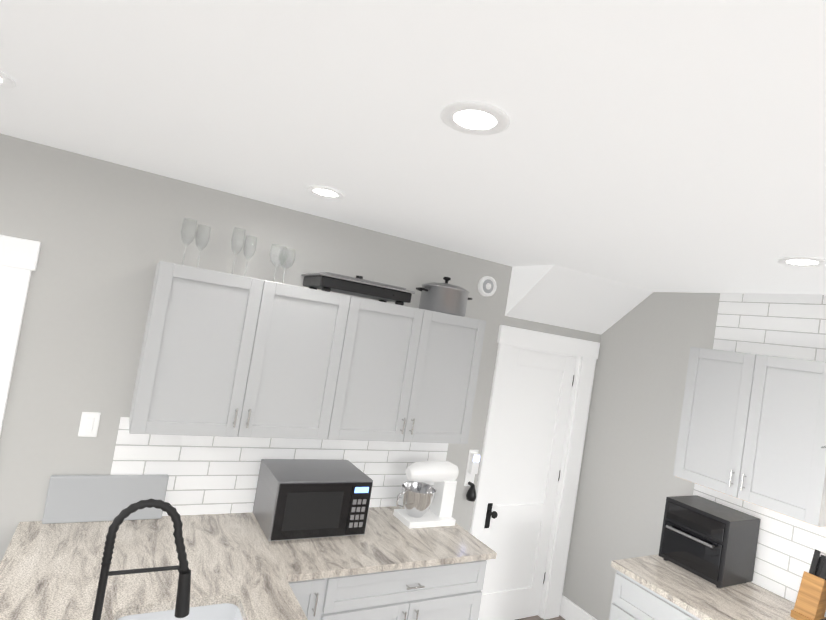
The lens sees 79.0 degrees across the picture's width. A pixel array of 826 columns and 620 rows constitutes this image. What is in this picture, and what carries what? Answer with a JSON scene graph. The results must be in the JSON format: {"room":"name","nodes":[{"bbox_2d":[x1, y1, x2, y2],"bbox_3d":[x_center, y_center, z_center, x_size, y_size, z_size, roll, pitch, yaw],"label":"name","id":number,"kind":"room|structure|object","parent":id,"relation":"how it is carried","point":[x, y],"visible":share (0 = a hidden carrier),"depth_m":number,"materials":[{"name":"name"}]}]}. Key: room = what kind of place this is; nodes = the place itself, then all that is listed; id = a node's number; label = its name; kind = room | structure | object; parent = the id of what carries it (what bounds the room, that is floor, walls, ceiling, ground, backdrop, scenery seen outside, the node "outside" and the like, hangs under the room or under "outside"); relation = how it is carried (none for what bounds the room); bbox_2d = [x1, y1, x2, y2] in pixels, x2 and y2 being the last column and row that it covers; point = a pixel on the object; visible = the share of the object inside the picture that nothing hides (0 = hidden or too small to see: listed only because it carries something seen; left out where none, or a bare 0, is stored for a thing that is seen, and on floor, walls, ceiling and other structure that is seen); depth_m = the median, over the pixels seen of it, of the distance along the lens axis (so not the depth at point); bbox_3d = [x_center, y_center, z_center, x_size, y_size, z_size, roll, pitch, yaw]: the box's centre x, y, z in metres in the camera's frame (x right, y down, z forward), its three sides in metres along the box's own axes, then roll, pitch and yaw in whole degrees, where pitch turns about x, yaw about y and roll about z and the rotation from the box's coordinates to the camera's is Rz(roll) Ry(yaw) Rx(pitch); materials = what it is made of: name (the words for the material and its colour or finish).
{"room":"kitchen","nodes":[
{"label":"kitchen","id":0,"kind":"room"},
{"bbox_2d":[0,133,600,612],"bbox_3d":[-1.471,0.618,2.463,6.810,2.600,0.120,10,-2,-29],"label":"wall","id":1,"kind":"structure","parent":0,"point":[108,235],"depth_m":2.39,"materials":[{"name":"grey paint"}]},
{"bbox_2d":[0,235,40,434],"bbox_3d":[-2.631,0.626,1.807,1.800,2.170,0.168,10,-2,-29],"label":"trim","id":2,"kind":"structure","parent":1,"relation":"attached to","point":[18,260],"depth_m":2.18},
{"bbox_2d":[78,412,100,436],"bbox_3d":[-1.520,0.538,2.354,0.075,0.115,0.010,10,-2,-29],"label":"light switch","id":3,"kind":"object","parent":1,"relation":"attached to","point":[89,424],"visible":1,"depth_m":2.35,"materials":[{"name":"white plastic"}]},
{"bbox_2d":[129,261,364,439],"bbox_3d":[-0.825,0.228,2.545,0.964,0.760,0.324,10,-2,-29],"label":"upper cabinet","id":4,"kind":"object","parent":1,"relation":"attached to","point":[226,355],"depth_m":2.37,"materials":[{"name":"grey wood"}]},
{"bbox_2d":[110,417,447,515],"bbox_3d":[-0.619,0.907,2.883,1.934,0.488,0.007,10,-2,-29],"label":"tile backsplash","id":5,"kind":"structure","parent":1,"relation":"attached to","point":[213,475],"depth_m":2.68,"materials":[{"name":"white tile"}]},
{"bbox_2d":[341,299,485,443],"bbox_3d":[-0.100,0.359,2.960,0.964,0.760,0.324,10,-2,-29],"label":"upper cabinet","id":6,"kind":"object","parent":1,"relation":"attached to","point":[416,370],"depth_m":2.83,"materials":[{"name":"grey wood"}]},
{"bbox_2d":[301,272,414,304],"bbox_3d":[-0.311,-0.129,2.822,0.570,0.125,0.320,10,-2,-29],"label":"griddle","id":7,"kind":"object","parent":6,"relation":"on","point":[360,286],"visible":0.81,"depth_m":2.70,"materials":[{"name":"black metal"}]},
{"bbox_2d":[416,277,471,316],"bbox_3d":[0.195,-0.092,3.109,0.382,0.232,0.304,10,-2,-29],"label":"stock pot","id":8,"kind":"object","parent":6,"relation":"on","point":[446,297],"visible":0.9,"depth_m":2.98,"materials":[{"name":"silver metal"}]},
{"bbox_2d":[464,450,479,501],"bbox_3d":[0.434,1.121,3.409,0.076,0.345,0.143,10,-2,-29],"label":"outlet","id":9,"kind":"object","parent":1,"relation":"attached to","point":[473,463],"visible":1,"depth_m":3.39,"materials":[{"name":"white plastic"}]},
{"bbox_2d":[478,276,496,296],"bbox_3d":[0.514,-0.163,3.451,0.144,0.144,0.034,10,-2,-29],"label":"smoke detector","id":10,"kind":"object","parent":1,"relation":"attached to","point":[487,286],"visible":1,"depth_m":3.44,"materials":[{"name":"white plastic"}]},
{"bbox_2d":[478,347,575,619],"bbox_3d":[0.845,1.321,3.748,0.722,2.023,0.111,10,-2,-29],"label":"door","id":11,"kind":"structure","parent":1,"relation":"in","point":[525,475],"depth_m":3.78,"materials":[{"name":"white wood"}]},
{"bbox_2d":[470,325,599,618],"bbox_3d":[0.869,1.256,3.771,1.025,2.175,0.096,10,-2,-29],"label":"door frame","id":12,"kind":"structure","parent":1,"relation":"attached to","point":[585,353],"depth_m":3.90,"materials":[{"name":"white wood"}]},
{"bbox_2d":[0,0,825,294],"bbox_3d":[-1.661,-0.837,0.445,9.930,0.060,9.450,10,-2,-29],"label":"ceiling","id":13,"kind":"structure","parent":0,"point":[664,145],"depth_m":1.32,"materials":[{"name":"white paint"}]},
{"bbox_2d":[0,71,15,87],"bbox_3d":[-1.280,-0.700,1.477,0.176,0.012,0.176,10,-2,-29],"label":"recessed light","id":14,"kind":"object","parent":13,"relation":"in","point":[6,81],"visible":0.96,"depth_m":1.51,"materials":[{"name":"white"}]},
{"bbox_2d":[306,185,344,198],"bbox_3d":[-0.395,-0.529,2.260,0.176,0.012,0.176,10,-2,-29],"label":"recessed light","id":15,"kind":"object","parent":13,"relation":"in","point":[324,192],"visible":1,"depth_m":2.25,"materials":[{"name":"white"}]},
{"bbox_2d":[440,101,509,134],"bbox_3d":[0.156,-0.480,1.263,0.176,0.012,0.176,10,-2,-29],"label":"recessed light","id":16,"kind":"object","parent":13,"relation":"in","point":[473,118],"visible":0.98,"depth_m":1.25,"materials":[{"name":"white"}]},
{"bbox_2d":[505,265,652,333],"bbox_3d":[1.216,-0.046,3.637,1.014,0.354,0.412,10,-2,-29],"label":"ceiling","id":17,"kind":"structure","parent":13,"relation":"attached to","point":[557,295],"depth_m":3.56,"materials":[{"name":"white paint"}]},
{"bbox_2d":[777,256,825,266],"bbox_3d":[1.666,-0.205,2.146,0.176,0.012,0.176,10,-2,-29],"label":"recessed light","id":18,"kind":"object","parent":13,"relation":"in","point":[798,261],"visible":1,"depth_m":2.14,"materials":[{"name":"white"}]},
{"bbox_2d":[515,615,564,619],"bbox_3d":[-2.079,1.788,0.344,9.930,0.060,9.450,10,-2,-29],"label":"floor","id":19,"kind":"structure","parent":0,"point":[536,617],"depth_m":3.87,"materials":[{"name":"laminate"}]},
{"bbox_2d":[288,560,486,619],"bbox_3d":[-0.323,1.678,2.700,1.210,0.887,0.684,10,-2,-29],"label":"base cabinet","id":20,"kind":"object","parent":19,"relation":"on","point":[447,592],"visible":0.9,"depth_m":2.48,"materials":[{"name":"grey wood"}]},
{"bbox_2d":[0,499,496,619],"bbox_3d":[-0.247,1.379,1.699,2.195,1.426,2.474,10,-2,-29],"label":"countertop","id":21,"kind":"structure","parent":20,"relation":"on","point":[174,565],"depth_m":2.09,"materials":[{"name":"beige stone"}]},
{"bbox_2d":[42,474,168,523],"bbox_3d":[-1.449,0.895,2.388,0.490,0.214,0.033,10,-2,-29],"label":"mat","id":22,"kind":"object","parent":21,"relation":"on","point":[81,498],"visible":0.98,"depth_m":2.35,"materials":[{"name":"grey plastic"}]},
{"bbox_2d":[73,499,191,619],"bbox_3d":[-0.776,0.819,1.452,0.277,0.506,0.131,10,-2,-29],"label":"faucet","id":23,"kind":"object","parent":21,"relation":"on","point":[182,608],"depth_m":1.49,"materials":[{"name":"black metal"}]},
{"bbox_2d":[81,600,294,619],"bbox_3d":[-0.699,1.226,1.524,0.436,0.201,0.776,10,-2,-29],"label":"sink","id":24,"kind":"object","parent":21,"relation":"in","point":[214,609],"depth_m":1.89,"materials":[{"name":"white ceramic"}]},
{"bbox_2d":[253,459,372,541],"bbox_3d":[-0.539,1.008,2.688,0.510,0.300,0.378,10,-2,-29],"label":"microwave","id":25,"kind":"object","parent":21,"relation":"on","point":[295,499],"visible":0.98,"depth_m":2.55,"materials":[{"name":"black metal"}]},
{"bbox_2d":[393,460,458,528],"bbox_3d":[0.078,1.089,3.024,0.384,0.358,0.215,10,-2,-29],"label":"stand mixer","id":26,"kind":"object","parent":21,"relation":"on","point":[425,505],"visible":1,"depth_m":2.99,"materials":[{"name":"white metal"}]},
{"bbox_2d":[609,554,795,619],"bbox_3d":[1.559,1.960,2.669,0.738,0.920,0.808,10,-2,-29],"label":"base cabinet","id":27,"kind":"object","parent":19,"relation":"on","point":[654,587],"visible":0.98,"depth_m":2.67,"materials":[{"name":"grey wood"}]},
{"bbox_2d":[659,495,760,587],"bbox_3d":[1.709,1.339,2.928,0.368,0.370,0.370,10,-2,-29],"label":"air fryer oven","id":28,"kind":"object","parent":27,"relation":"on","point":[713,542],"visible":1,"depth_m":2.82,"materials":[{"name":"black metal"}]},
{"bbox_2d":[790,549,825,619],"bbox_3d":[2.023,1.391,2.527,0.182,0.335,0.100,10,-2,-29],"label":"knife block","id":29,"kind":"object","parent":27,"relation":"on","point":[810,603],"visible":1,"depth_m":2.50,"materials":[{"name":"brown wood"}]},
{"bbox_2d":[563,292,820,619],"bbox_3d":[2.917,1.276,1.407,0.120,2.600,6.083,10,-2,-29],"label":"wall","id":30,"kind":"structure","parent":0,"point":[629,483],"depth_m":3.67,"materials":[{"name":"grey paint"}]},
{"bbox_2d":[559,596,596,619],"bbox_3d":[1.386,2.358,3.598,0.016,0.150,0.863,10,-2,-29],"label":"baseboard","id":31,"kind":"structure","parent":30,"relation":"attached to","point":[569,610],"depth_m":3.86,"materials":[{"name":"white wood"}]},
{"bbox_2d":[673,347,825,526],"bbox_3d":[1.935,0.653,2.795,0.350,0.793,0.740,10,-2,-29],"label":"upper cabinet","id":32,"kind":"object","parent":30,"relation":"attached to","point":[752,428],"visible":1,"depth_m":2.68,"materials":[{"name":"grey wood"}]},
{"bbox_2d":[693,293,825,616],"bbox_3d":[2.489,0.772,2.172,0.016,1.677,2.480,10,-2,-29],"label":"tile backsplash","id":33,"kind":"structure","parent":30,"relation":"attached to","point":[787,325],"depth_m":2.87,"materials":[{"name":"tile"}]}
]}

